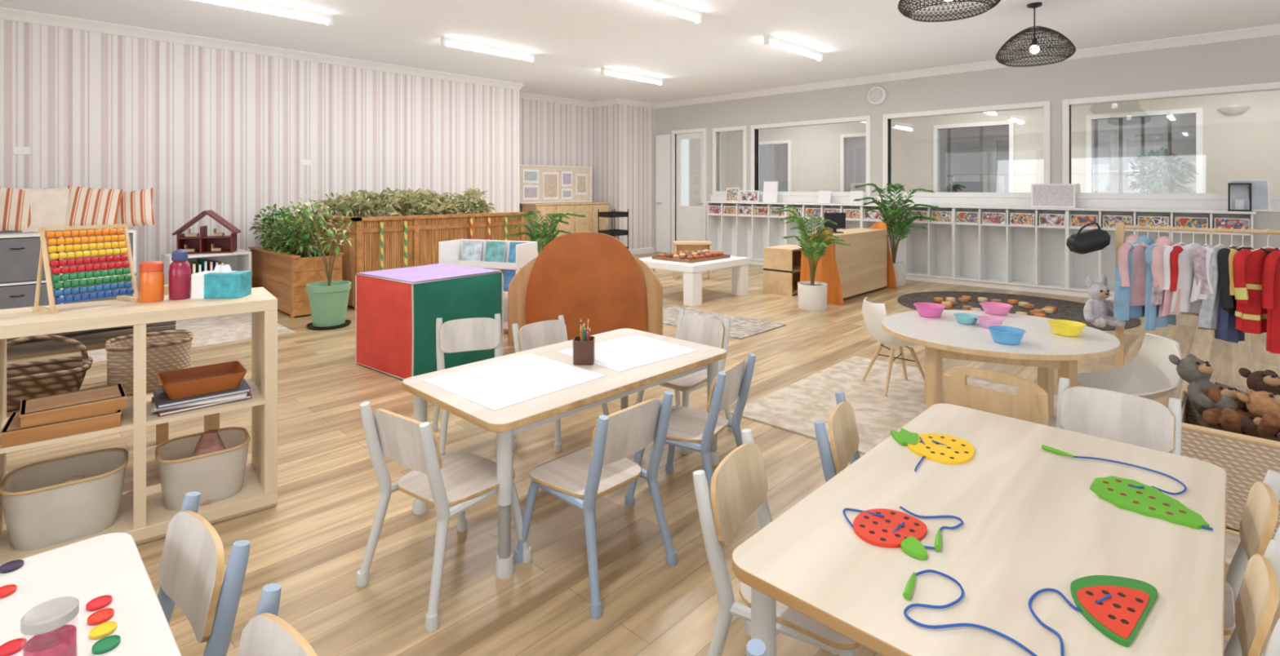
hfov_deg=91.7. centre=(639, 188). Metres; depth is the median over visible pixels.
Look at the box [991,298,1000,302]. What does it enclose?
log slice
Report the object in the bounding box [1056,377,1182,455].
chair
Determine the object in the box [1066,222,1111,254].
bag
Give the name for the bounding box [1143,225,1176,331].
costume
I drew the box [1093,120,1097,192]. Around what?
steel post
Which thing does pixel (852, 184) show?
shelving unit
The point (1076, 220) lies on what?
photo card
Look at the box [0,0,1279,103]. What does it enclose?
ceiling
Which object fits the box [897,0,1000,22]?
pendant lamp
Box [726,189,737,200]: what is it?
picture
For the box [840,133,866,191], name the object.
window
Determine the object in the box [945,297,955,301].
log slice
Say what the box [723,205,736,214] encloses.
photo card
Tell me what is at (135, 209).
cushion
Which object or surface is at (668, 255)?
stone
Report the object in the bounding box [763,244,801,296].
shelf
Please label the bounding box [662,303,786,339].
rug
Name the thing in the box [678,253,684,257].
stone
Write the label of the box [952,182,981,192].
computer monitor
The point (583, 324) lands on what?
pencil
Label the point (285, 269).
planter box
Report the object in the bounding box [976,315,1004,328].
bowl
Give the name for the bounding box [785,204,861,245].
base cabinet
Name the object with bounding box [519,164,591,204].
noticeboard
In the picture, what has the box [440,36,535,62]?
fluorescent light
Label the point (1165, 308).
costume
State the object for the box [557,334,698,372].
paper sheet
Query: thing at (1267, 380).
plush toy
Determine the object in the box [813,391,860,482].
chair
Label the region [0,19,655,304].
wall
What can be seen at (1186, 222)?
photo card
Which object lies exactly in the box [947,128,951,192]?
steel post
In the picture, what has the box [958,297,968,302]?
log slice
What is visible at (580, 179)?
paper
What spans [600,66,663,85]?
fluorescent light
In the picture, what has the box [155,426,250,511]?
tub
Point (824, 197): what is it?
display
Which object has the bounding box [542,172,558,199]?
paper
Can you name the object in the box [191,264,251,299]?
tissue box
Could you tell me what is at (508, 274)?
picture book
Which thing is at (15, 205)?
cushion
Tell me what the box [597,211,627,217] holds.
shelf
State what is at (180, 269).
drink bottle
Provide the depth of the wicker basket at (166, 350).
2.74 m
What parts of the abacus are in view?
post, post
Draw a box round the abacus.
[32,223,139,314]
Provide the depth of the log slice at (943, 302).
6.79 m
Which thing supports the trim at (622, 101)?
attached to the wall at (226, 133)
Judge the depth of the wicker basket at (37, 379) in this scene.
2.58 m
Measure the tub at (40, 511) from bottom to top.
0.216 m
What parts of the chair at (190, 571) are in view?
leg, backrest, leg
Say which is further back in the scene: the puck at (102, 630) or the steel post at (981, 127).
the steel post at (981, 127)
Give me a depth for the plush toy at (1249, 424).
2.41 m
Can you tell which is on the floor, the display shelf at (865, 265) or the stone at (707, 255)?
the display shelf at (865, 265)
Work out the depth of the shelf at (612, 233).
11.05 m
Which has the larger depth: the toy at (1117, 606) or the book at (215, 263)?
the book at (215, 263)
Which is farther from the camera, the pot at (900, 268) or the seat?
the pot at (900, 268)
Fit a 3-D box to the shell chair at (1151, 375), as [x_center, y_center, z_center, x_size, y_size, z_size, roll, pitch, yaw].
[2.376,1.014,3.016,0.376,0.580,0.405,0,0,15]
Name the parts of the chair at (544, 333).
leg, backrest, leg, leg, leg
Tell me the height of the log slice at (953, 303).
0.040 m
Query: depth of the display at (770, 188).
10.55 m
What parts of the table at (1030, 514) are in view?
leg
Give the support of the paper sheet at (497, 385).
on the table at (508, 421)
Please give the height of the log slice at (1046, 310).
0.040 m
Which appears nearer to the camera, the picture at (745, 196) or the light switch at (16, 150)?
the light switch at (16, 150)
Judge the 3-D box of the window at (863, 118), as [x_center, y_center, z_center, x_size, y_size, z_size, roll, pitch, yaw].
[2.794,-0.490,10.293,2.160,1.240,0.165,0,0,44]
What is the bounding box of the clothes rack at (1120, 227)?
[1115,222,1279,368]
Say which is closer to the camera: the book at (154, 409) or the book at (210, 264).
the book at (154, 409)
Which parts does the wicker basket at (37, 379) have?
handle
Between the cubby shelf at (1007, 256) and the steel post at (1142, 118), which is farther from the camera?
the steel post at (1142, 118)
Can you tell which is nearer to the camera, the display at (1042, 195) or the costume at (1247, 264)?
the costume at (1247, 264)
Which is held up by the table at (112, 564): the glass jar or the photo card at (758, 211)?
the glass jar
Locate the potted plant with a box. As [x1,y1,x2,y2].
[283,190,359,329]
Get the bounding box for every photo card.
[709,205,720,214]
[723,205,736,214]
[738,206,751,215]
[754,206,768,216]
[770,207,784,216]
[787,207,802,217]
[805,208,821,217]
[824,208,840,213]
[843,208,860,219]
[863,209,881,220]
[907,210,928,222]
[931,211,951,222]
[955,211,977,223]
[982,212,1005,224]
[1009,213,1034,225]
[1039,213,1065,226]
[1070,214,1097,227]
[1102,215,1132,228]
[1137,216,1168,226]
[1174,217,1208,228]
[1214,217,1249,229]
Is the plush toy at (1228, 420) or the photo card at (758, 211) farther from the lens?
the photo card at (758, 211)
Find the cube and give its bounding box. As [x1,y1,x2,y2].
[355,263,503,380]
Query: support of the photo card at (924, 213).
in the cubby shelf at (927, 254)
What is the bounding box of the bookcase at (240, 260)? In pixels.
[161,248,251,284]
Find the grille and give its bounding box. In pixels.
[868,88,883,102]
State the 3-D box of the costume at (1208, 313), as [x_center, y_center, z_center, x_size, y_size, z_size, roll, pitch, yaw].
[3.685,0.577,3.948,0.354,0.654,0.135,0,0,-14]
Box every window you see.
[712,125,746,195]
[751,115,871,196]
[759,139,791,191]
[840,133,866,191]
[882,100,1050,198]
[933,120,1013,192]
[1062,81,1279,200]
[1085,107,1202,193]
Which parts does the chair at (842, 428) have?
leg, backrest, leg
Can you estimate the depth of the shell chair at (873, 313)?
3.93 m
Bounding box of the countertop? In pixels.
[705,201,1256,214]
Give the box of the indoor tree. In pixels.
[1125,147,1199,193]
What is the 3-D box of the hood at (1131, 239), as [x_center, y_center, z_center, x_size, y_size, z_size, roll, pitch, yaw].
[3.381,0.390,4.258,0.121,0.140,0.086,0,0,-17]
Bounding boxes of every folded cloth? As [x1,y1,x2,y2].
[62,475,84,483]
[191,429,226,503]
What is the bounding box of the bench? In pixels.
[6,381,219,431]
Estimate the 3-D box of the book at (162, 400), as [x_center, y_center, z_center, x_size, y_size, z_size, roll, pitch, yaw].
[-1.766,0.817,2.504,0.302,0.014,0.240,0,0,-41]
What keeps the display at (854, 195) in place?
on the countertop
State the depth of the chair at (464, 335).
3.35 m
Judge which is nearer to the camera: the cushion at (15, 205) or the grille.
the cushion at (15, 205)
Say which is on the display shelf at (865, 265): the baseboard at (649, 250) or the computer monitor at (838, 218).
the computer monitor at (838, 218)
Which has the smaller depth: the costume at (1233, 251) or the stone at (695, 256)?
the costume at (1233, 251)
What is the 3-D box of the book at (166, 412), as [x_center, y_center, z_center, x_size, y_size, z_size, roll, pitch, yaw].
[-1.766,0.846,2.504,0.302,0.014,0.240,0,0,-43]
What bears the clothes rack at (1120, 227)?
on the floor
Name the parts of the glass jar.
lid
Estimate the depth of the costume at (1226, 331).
3.86 m
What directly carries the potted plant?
on the floor
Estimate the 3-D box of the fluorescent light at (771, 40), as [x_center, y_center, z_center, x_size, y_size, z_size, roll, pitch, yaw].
[1.840,-1.650,7.365,0.090,0.100,1.270,0,0,44]
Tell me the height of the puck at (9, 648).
0.007 m
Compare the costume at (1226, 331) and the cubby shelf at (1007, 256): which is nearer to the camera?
the costume at (1226, 331)
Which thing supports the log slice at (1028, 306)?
on the rug at (1065, 309)
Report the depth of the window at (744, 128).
11.42 m
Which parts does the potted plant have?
pot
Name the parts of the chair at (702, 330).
leg, cross rail, leg, seat, leg, rail, backrest, leg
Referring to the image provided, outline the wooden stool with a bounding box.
[672,240,712,279]
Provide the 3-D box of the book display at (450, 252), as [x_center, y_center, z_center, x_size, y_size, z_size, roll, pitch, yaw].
[-1.412,0.900,5.772,0.840,0.800,0.352,0,0,20]
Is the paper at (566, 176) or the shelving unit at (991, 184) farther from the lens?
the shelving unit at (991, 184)
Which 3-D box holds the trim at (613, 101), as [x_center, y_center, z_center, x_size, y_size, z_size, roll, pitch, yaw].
[-0.692,-1.650,12.064,0.750,0.100,0.090,0,0,44]
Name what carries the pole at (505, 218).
attached to the wooden planter at (428, 226)
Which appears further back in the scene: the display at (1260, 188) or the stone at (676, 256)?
the stone at (676, 256)
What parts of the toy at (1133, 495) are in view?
cord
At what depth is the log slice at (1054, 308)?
6.48 m
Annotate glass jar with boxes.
[20,596,79,655]
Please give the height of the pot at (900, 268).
0.300 m
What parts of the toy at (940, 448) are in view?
crown, cord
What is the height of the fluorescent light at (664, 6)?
0.100 m
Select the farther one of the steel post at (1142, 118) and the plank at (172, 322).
the steel post at (1142, 118)
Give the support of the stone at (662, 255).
on the wooden tray at (724, 256)
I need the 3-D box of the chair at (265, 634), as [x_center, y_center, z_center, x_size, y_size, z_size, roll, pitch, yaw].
[-0.659,1.000,0.834,0.400,0.601,0.442,0,0,40]
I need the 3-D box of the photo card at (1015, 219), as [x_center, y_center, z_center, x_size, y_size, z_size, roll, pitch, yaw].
[4.831,0.393,7.850,0.270,0.150,0.021,0,0,44]
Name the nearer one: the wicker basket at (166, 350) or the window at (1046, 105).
the wicker basket at (166, 350)
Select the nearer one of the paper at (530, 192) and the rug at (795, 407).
the rug at (795, 407)
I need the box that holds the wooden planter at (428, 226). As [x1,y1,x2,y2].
[303,183,526,310]
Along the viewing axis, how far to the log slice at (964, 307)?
6.54 m
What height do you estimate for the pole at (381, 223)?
0.680 m
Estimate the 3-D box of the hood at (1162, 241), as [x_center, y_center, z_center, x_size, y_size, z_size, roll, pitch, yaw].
[3.497,0.390,4.143,0.121,0.140,0.086,0,0,-23]
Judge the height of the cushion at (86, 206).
0.449 m
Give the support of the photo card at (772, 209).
in the base cabinet at (737, 235)
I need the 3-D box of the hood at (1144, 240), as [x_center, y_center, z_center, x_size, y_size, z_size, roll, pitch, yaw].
[3.432,0.390,4.221,0.121,0.140,0.086,0,0,6]
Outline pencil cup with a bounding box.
[573,336,595,365]
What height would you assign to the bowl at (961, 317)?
0.045 m
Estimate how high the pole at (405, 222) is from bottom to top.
0.680 m
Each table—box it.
[0,532,182,655]
[402,328,726,579]
[639,256,749,306]
[732,403,1226,655]
[881,310,1120,416]
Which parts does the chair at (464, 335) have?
leg, leg, backrest, leg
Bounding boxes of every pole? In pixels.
[380,222,383,270]
[404,221,407,267]
[470,218,472,239]
[488,217,490,239]
[504,217,507,240]
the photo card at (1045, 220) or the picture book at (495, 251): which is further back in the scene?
the photo card at (1045, 220)
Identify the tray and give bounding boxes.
[156,360,247,399]
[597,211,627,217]
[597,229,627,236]
[651,251,730,263]
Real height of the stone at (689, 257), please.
0.064 m
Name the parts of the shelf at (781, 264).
panel, panel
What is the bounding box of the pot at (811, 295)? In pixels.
[797,281,826,311]
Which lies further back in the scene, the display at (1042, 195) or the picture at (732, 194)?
the picture at (732, 194)
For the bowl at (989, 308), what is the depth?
3.77 m
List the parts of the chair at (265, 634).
leg, backrest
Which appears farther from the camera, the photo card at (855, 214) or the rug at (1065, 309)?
the photo card at (855, 214)
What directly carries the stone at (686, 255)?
on the wooden tray at (724, 256)
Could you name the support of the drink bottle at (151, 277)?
on the cube shelf at (144, 514)
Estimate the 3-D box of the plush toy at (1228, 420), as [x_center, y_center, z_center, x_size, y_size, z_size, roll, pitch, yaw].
[2.410,0.925,2.516,0.258,0.210,0.320,0,0,23]
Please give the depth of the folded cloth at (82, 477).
2.26 m
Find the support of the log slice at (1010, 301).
on the rug at (1065, 309)
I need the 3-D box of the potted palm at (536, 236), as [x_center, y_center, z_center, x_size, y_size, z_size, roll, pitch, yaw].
[-1.153,0.786,7.265,0.829,1.028,0.884,0,0,44]
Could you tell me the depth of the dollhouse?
6.65 m
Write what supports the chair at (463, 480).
on the floor
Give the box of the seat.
[507,232,662,346]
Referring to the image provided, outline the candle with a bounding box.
[1235,200,1244,209]
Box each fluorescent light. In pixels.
[194,0,333,26]
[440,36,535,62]
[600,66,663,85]
[626,0,703,24]
[763,35,823,61]
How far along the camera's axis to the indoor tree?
8.91 m
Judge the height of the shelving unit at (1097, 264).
1.030 m
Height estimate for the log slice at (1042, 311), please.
0.040 m
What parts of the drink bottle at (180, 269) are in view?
lid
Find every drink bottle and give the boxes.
[138,261,164,302]
[168,248,191,300]
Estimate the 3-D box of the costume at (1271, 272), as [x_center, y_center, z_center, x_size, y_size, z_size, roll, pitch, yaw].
[3.938,0.617,3.702,0.439,0.734,0.134,0,0,2]
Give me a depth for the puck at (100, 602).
1.14 m
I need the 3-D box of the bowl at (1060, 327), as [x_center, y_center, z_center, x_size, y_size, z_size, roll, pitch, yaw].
[2.243,0.740,3.265,0.173,0.060,0.173,0,0,44]
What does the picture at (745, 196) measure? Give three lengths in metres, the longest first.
0.320 x 0.160 x 0.004 m
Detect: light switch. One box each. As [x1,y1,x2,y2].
[13,146,30,155]
[299,160,310,165]
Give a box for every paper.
[523,168,538,182]
[523,185,538,199]
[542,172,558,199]
[561,171,572,186]
[561,188,572,199]
[575,173,586,195]
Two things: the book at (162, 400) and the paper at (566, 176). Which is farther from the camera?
the paper at (566, 176)
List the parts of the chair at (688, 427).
leg, leg, rail, seat, leg, backrest, rail, leg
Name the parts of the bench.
leg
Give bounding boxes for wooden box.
[0,409,121,448]
[19,383,126,428]
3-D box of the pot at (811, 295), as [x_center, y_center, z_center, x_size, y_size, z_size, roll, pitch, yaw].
[1.860,1.165,6.700,0.310,0.270,0.310,0,0,44]
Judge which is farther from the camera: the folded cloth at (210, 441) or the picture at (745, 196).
the picture at (745, 196)
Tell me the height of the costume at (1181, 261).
0.574 m
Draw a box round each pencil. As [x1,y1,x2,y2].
[579,327,582,341]
[582,324,584,341]
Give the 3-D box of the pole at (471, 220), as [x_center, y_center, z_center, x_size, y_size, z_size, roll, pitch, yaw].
[-2.051,0.710,7.550,0.030,0.680,0.032,0,0,44]
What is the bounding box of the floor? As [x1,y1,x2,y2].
[6,252,1279,655]
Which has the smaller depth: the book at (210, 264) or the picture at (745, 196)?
the book at (210, 264)
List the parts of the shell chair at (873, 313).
leg, leg, leg, leg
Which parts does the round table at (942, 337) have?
leg, leg, leg, leg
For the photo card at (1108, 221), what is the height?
0.150 m
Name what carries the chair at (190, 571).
on the floor
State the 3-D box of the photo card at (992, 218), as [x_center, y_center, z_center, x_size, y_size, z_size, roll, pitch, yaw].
[4.599,0.393,8.071,0.270,0.150,0.021,0,0,44]
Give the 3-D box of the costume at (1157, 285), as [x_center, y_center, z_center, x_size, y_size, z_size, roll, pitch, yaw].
[3.511,0.507,4.119,0.393,0.514,0.141,0,0,-23]
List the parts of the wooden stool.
panel, seat, panel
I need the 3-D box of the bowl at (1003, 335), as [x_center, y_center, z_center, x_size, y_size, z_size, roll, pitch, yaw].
[1.827,0.737,3.096,0.166,0.065,0.166,0,0,44]
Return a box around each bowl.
[913,302,946,317]
[953,312,978,324]
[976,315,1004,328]
[979,302,1013,315]
[986,325,1026,345]
[1046,320,1086,337]
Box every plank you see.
[6,320,176,342]
[6,324,175,356]
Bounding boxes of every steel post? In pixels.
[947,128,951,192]
[979,126,982,192]
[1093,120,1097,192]
[1118,118,1122,193]
[1140,116,1144,193]
[1167,115,1171,191]
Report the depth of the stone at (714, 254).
7.44 m
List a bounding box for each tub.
[0,448,128,551]
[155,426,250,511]
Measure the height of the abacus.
0.305 m
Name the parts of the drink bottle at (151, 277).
lid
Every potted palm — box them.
[506,210,586,254]
[772,205,851,311]
[853,183,939,286]
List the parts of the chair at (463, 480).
leg, rail, backrest, leg, seat, leg, rail, leg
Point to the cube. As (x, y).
(397, 310)
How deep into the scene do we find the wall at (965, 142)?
13.37 m
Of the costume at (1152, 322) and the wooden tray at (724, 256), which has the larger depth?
the wooden tray at (724, 256)
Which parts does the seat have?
panel, panel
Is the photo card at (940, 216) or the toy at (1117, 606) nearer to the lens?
the toy at (1117, 606)
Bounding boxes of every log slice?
[933,297,943,302]
[941,301,951,304]
[942,303,951,308]
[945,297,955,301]
[946,300,955,305]
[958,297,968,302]
[961,295,971,300]
[962,305,973,310]
[970,307,981,311]
[977,297,987,302]
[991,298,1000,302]
[1008,299,1017,304]
[1015,311,1026,315]
[1018,302,1028,306]
[1023,303,1034,309]
[1030,310,1041,315]
[1034,309,1044,314]
[1034,313,1045,317]
[1041,307,1053,313]
[1044,306,1056,311]
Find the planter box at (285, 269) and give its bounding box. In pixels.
[248,204,343,319]
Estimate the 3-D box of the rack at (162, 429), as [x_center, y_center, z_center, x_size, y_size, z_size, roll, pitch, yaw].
[-2.798,0.900,2.818,1.050,0.800,0.200,0,0,-39]
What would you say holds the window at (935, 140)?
in the wall at (1244, 145)
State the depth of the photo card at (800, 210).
10.05 m
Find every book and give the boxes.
[151,378,247,412]
[151,391,252,417]
[152,377,250,408]
[187,261,195,274]
[191,262,201,273]
[196,258,207,271]
[203,259,213,271]
[208,259,218,271]
[461,240,482,261]
[484,241,506,262]
[503,270,515,291]
[507,242,528,262]
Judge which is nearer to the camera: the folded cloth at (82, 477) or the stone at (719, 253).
the folded cloth at (82, 477)
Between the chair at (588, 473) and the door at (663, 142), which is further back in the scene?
the door at (663, 142)
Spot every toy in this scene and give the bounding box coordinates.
[842,506,963,559]
[890,428,974,471]
[1027,575,1157,655]
[1083,275,1125,328]
[1089,475,1213,530]
[1168,354,1248,413]
[1202,386,1279,436]
[1235,389,1279,436]
[1238,368,1279,395]
[1240,415,1279,441]
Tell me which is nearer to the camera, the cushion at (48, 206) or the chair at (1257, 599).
the chair at (1257, 599)
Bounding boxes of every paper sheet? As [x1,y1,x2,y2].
[422,353,605,410]
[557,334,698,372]
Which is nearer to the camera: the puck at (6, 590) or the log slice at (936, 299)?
the puck at (6, 590)
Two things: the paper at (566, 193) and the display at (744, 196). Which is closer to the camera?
the display at (744, 196)
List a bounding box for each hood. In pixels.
[1124,235,1137,244]
[1137,235,1154,245]
[1155,235,1173,245]
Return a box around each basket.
[6,334,93,411]
[104,329,193,395]
[1181,391,1279,539]
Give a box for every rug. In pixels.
[80,312,294,364]
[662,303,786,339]
[729,355,1240,564]
[897,291,1141,330]
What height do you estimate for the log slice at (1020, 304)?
0.040 m
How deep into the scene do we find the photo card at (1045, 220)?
7.62 m
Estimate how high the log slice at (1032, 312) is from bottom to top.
0.040 m
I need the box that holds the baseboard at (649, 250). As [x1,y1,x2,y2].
[628,247,655,254]
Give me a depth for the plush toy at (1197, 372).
2.67 m
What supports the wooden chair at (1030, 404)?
on the floor
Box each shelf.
[0,287,277,565]
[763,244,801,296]
[800,221,897,305]
[861,206,953,284]
[953,208,1066,295]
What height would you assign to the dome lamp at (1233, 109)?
0.130 m
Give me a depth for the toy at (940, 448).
1.83 m
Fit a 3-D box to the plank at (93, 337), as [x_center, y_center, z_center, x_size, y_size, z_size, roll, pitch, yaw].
[-2.748,0.690,2.755,1.102,0.071,0.163,0,0,-37]
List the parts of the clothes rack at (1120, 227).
post, rail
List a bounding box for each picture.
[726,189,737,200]
[740,191,757,200]
[850,192,862,202]
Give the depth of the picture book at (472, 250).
5.96 m
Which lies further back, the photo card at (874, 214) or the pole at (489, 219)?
the photo card at (874, 214)
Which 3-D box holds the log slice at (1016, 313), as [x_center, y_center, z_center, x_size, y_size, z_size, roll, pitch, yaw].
[3.829,1.270,6.233,0.100,0.040,0.098,0,0,44]
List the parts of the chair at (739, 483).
leg, backrest, leg, rail, seat, leg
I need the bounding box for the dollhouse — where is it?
[172,209,241,254]
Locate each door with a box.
[655,134,671,253]
[671,128,706,253]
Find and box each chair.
[157,491,250,655]
[237,583,317,655]
[355,401,532,631]
[431,313,516,456]
[511,315,608,452]
[513,391,677,619]
[624,353,755,506]
[635,310,732,454]
[693,429,862,655]
[746,638,767,655]
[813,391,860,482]
[861,297,924,396]
[942,366,1048,426]
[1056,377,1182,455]
[1077,333,1182,399]
[1223,470,1279,655]
[1223,539,1279,655]
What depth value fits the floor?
2.46 m
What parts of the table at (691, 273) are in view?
leg, leg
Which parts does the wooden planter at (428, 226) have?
post, post, post, post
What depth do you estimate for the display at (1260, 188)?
6.52 m
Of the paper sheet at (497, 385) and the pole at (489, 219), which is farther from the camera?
the pole at (489, 219)
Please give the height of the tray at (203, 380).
0.065 m
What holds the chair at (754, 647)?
on the floor
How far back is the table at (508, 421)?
2.39 m
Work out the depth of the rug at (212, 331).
5.64 m
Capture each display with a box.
[438,239,537,328]
[725,187,739,201]
[739,191,759,202]
[762,181,777,202]
[817,191,831,203]
[849,191,863,204]
[1031,183,1075,208]
[1227,179,1271,211]
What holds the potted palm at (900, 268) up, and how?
on the floor
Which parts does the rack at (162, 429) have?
rail, post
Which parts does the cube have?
panel, panel, panel, panel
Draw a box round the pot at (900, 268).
[893,261,906,286]
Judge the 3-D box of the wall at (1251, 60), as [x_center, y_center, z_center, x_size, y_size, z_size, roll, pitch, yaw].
[4.663,-0.200,8.514,13.000,3.000,0.120,0,0,44]
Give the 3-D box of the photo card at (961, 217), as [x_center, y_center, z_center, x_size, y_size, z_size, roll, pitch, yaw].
[4.368,0.393,8.292,0.270,0.150,0.021,0,0,44]
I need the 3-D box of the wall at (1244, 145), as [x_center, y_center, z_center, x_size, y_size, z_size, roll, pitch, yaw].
[6.357,-0.200,11.016,14.000,3.000,0.120,0,0,44]
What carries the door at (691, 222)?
in the wall at (1251, 60)
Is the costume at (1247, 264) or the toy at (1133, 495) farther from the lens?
the costume at (1247, 264)
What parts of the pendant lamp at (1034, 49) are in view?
cord, bulb, lamp shade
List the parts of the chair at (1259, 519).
rail, seat, backrest, leg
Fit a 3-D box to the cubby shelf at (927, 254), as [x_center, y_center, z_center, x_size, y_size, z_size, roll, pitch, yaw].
[3.871,0.785,8.930,1.280,1.030,0.310,0,0,44]
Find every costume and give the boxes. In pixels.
[1113,224,1144,320]
[1113,225,1155,306]
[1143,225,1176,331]
[1150,226,1173,305]
[1157,226,1199,317]
[1169,226,1202,313]
[1190,226,1213,302]
[1197,227,1228,330]
[1214,227,1244,343]
[1223,228,1256,314]
[1232,229,1279,334]
[1262,250,1279,354]
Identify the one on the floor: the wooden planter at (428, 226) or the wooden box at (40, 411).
the wooden planter at (428, 226)
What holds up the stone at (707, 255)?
on the wooden tray at (724, 256)
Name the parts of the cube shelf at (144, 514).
panel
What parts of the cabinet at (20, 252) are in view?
handle, drawer, drawer, drawer, drawer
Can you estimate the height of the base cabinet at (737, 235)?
1.030 m
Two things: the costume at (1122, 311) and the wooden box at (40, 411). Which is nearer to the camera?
the wooden box at (40, 411)
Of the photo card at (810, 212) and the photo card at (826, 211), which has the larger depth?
the photo card at (810, 212)
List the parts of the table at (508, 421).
leg, leg, leg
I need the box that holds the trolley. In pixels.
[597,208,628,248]
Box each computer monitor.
[823,213,845,233]
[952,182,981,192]
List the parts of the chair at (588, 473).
leg, rail, seat, leg, backrest, rail, leg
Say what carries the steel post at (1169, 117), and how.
on the floor
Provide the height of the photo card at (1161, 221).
0.150 m
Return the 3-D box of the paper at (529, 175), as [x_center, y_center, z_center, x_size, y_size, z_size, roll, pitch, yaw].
[-1.928,-0.210,10.984,0.004,0.240,0.340,0,0,44]
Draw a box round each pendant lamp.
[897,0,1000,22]
[995,2,1075,66]
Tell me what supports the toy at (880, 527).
on the table at (1030, 514)
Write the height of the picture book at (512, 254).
0.229 m
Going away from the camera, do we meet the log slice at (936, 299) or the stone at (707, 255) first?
the log slice at (936, 299)
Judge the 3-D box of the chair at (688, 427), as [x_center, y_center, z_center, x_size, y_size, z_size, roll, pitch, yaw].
[0.217,1.000,2.592,0.442,0.601,0.400,0,0,32]
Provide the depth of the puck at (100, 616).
1.11 m
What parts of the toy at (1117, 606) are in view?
cord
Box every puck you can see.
[0,560,23,573]
[0,584,17,598]
[0,638,26,655]
[85,595,112,611]
[87,608,114,625]
[88,621,116,639]
[91,635,120,653]
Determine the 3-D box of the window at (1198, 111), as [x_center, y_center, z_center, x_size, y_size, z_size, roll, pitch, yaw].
[7.780,-0.380,9.625,1.400,1.600,0.130,0,0,44]
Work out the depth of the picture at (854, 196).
9.50 m
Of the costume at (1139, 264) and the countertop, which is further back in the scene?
the countertop
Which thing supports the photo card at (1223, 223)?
in the shelving unit at (1097, 264)
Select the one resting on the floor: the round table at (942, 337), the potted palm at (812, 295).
the potted palm at (812, 295)
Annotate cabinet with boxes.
[0,228,136,309]
[520,202,609,256]
[706,203,785,265]
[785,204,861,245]
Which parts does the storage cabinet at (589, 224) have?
door, door, door, door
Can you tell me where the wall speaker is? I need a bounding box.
[867,86,886,105]
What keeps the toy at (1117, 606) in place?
on the table at (1030, 514)
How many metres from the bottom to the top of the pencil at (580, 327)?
0.147 m
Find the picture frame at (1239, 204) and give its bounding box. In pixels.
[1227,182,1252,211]
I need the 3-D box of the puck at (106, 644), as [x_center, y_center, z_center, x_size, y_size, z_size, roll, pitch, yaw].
[-0.896,0.766,1.042,0.037,0.007,0.037,0,0,44]
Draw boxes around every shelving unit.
[850,182,866,191]
[953,174,1004,192]
[1066,210,1253,300]
[1093,170,1152,193]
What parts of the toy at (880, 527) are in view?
cord, cord, stem, cord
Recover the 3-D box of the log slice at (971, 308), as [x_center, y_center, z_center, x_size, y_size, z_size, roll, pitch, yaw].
[3.483,1.270,6.436,0.100,0.040,0.098,0,0,44]
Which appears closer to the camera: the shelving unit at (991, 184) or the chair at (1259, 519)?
the chair at (1259, 519)
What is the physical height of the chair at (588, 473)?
0.601 m
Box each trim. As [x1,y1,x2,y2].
[0,6,522,90]
[519,92,593,107]
[592,98,619,107]
[619,98,655,109]
[655,24,1279,109]
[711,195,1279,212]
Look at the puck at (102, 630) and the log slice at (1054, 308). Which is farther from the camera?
the log slice at (1054, 308)
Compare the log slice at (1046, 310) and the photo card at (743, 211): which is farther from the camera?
the photo card at (743, 211)
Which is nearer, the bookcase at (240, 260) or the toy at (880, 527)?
the toy at (880, 527)
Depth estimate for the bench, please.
2.85 m
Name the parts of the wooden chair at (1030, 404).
leg, leg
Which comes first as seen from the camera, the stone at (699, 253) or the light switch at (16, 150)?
the light switch at (16, 150)
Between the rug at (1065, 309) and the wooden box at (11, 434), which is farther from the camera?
the rug at (1065, 309)
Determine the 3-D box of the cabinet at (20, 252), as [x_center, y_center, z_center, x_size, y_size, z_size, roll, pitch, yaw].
[-5.850,0.858,5.439,0.426,0.885,2.200,0,0,44]
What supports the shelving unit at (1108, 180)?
on the floor
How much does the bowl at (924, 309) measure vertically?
0.065 m
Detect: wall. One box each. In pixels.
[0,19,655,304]
[655,35,1279,253]
[688,90,1279,206]
[759,113,1195,193]
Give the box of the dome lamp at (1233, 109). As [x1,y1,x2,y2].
[1217,105,1249,115]
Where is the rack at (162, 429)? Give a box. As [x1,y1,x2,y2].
[6,284,168,444]
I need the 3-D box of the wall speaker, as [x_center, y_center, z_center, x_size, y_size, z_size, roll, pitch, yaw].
[3.582,-1.400,9.404,0.280,0.280,0.080,0,0,44]
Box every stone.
[659,253,665,257]
[665,252,673,257]
[672,254,679,258]
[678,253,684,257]
[684,253,693,257]
[686,255,693,259]
[693,254,699,259]
[697,251,705,256]
[704,252,711,257]
[711,251,717,257]
[716,251,723,256]
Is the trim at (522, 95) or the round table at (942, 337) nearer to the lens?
the round table at (942, 337)
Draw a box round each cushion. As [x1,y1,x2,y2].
[0,187,39,232]
[17,186,69,233]
[64,185,123,229]
[116,187,154,228]
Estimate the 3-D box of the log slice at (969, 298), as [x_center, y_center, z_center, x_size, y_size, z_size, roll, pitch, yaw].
[3.770,1.270,7.167,0.100,0.040,0.098,0,0,44]
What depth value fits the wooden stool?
8.89 m
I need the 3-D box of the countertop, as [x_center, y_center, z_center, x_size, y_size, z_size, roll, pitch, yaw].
[3.864,0.257,8.923,7.080,0.025,0.330,0,0,44]
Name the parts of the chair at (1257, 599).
backrest, leg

